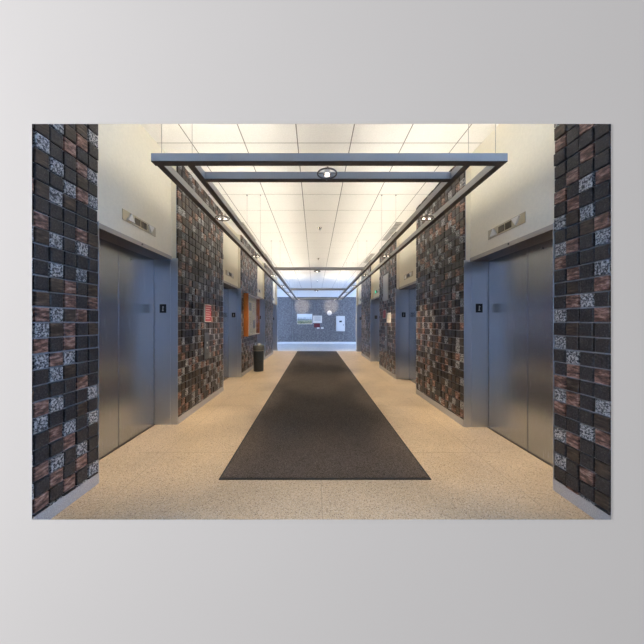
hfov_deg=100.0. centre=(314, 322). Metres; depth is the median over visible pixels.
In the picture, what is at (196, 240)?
wall
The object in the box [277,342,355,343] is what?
baseboard
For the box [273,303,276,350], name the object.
elevator door
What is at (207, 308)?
notice
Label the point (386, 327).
panel
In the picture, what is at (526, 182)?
wall
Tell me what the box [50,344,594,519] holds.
floor
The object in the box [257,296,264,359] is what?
elevator door
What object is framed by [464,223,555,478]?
elevator door
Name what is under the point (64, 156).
wall
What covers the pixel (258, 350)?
litter bin
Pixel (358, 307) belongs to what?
elevator door
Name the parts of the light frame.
rail, rail, rail, rail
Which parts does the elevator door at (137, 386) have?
door, sill, header trim, door, floor number plate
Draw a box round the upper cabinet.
[336,316,344,330]
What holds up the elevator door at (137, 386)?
in the wall at (127, 178)
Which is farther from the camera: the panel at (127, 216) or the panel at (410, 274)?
the panel at (410, 274)
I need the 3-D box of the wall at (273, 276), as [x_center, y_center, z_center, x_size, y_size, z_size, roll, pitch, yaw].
[-2.134,-1.478,12.057,0.540,1.285,1.285,0,0,0]
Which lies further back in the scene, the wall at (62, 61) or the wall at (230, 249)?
the wall at (230, 249)
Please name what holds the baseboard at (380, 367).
attached to the wall at (442, 249)
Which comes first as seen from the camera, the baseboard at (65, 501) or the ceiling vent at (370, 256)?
the baseboard at (65, 501)
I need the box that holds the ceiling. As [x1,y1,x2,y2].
[141,124,498,287]
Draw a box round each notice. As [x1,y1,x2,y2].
[204,304,210,321]
[387,313,390,322]
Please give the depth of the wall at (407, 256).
5.74 m
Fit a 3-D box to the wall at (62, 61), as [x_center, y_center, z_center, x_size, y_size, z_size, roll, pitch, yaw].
[0.000,-0.400,0.465,9.600,3.640,0.070,0,0,0]
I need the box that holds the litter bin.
[253,345,263,371]
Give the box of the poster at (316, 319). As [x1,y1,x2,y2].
[313,316,321,322]
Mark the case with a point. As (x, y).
(248, 331)
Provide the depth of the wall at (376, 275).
8.63 m
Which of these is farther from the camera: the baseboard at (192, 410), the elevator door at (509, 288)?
the baseboard at (192, 410)
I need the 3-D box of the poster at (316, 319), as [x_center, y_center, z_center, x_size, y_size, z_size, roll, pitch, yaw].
[0.156,-0.199,16.791,0.560,0.460,0.016,0,0,0]
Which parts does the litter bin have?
lid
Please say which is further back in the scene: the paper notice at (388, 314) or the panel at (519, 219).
the paper notice at (388, 314)
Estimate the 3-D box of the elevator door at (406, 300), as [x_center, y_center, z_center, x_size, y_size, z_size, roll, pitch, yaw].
[2.043,0.254,5.657,0.330,2.132,1.284,0,0,0]
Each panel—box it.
[122,208,155,236]
[204,333,208,359]
[226,270,233,278]
[383,273,388,300]
[385,326,387,351]
[404,271,412,279]
[488,211,525,239]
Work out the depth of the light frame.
2.15 m
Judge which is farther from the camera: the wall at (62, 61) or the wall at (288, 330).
the wall at (288, 330)
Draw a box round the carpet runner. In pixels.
[219,351,430,479]
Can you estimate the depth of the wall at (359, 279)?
11.93 m
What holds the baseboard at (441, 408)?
attached to the wall at (442, 249)
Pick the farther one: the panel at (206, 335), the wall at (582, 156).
the panel at (206, 335)
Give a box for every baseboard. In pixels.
[32,473,98,519]
[178,386,223,423]
[241,365,253,376]
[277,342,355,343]
[379,365,395,378]
[416,389,463,426]
[553,479,610,519]
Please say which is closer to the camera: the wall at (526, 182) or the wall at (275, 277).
the wall at (526, 182)
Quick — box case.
[244,293,259,336]
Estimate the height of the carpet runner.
0.008 m
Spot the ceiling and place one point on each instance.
(354, 218)
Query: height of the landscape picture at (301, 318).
0.647 m
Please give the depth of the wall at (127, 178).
2.76 m
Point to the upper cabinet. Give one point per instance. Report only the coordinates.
(340, 320)
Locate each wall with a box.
[0,0,643,643]
[32,124,97,517]
[96,124,170,255]
[171,166,272,416]
[222,219,237,286]
[257,257,262,297]
[273,276,274,303]
[275,277,276,304]
[277,288,355,341]
[356,280,357,304]
[358,277,361,303]
[361,166,470,419]
[373,257,379,297]
[399,221,416,286]
[471,124,555,257]
[554,124,610,514]
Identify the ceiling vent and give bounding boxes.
[242,222,255,240]
[363,254,374,262]
[381,222,402,240]
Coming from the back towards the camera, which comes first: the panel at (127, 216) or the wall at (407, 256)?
the wall at (407, 256)
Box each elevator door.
[96,221,177,472]
[222,280,240,380]
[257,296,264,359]
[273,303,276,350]
[356,304,361,351]
[370,296,379,360]
[396,281,416,383]
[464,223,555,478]
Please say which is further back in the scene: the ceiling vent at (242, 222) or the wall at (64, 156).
the ceiling vent at (242, 222)
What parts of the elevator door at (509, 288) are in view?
floor number plate, door, header trim, sill, door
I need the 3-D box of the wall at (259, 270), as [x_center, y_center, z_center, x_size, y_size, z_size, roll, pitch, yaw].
[-2.134,-1.478,8.957,0.540,1.285,1.285,0,0,0]
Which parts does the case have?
panel, panel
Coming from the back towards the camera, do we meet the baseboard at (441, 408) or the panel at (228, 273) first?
the panel at (228, 273)
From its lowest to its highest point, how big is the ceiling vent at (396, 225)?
0.012 m
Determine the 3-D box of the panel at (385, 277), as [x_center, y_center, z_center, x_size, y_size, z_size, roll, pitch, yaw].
[1.863,-0.920,7.120,0.016,0.680,0.500,0,0,0]
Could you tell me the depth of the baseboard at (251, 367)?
7.09 m
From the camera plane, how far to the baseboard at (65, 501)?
1.93 m
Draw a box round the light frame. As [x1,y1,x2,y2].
[151,124,507,299]
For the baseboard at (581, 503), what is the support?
attached to the wall at (582, 156)
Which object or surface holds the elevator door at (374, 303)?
in the wall at (376, 275)
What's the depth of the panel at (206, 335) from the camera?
4.38 m
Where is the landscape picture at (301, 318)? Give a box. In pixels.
[297,314,311,323]
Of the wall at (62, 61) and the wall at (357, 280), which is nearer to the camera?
the wall at (62, 61)
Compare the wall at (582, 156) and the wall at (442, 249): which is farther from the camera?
the wall at (442, 249)
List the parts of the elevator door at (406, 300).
header trim, door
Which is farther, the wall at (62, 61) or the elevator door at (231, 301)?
the elevator door at (231, 301)
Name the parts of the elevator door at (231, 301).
door, header trim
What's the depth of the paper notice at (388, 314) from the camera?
6.81 m

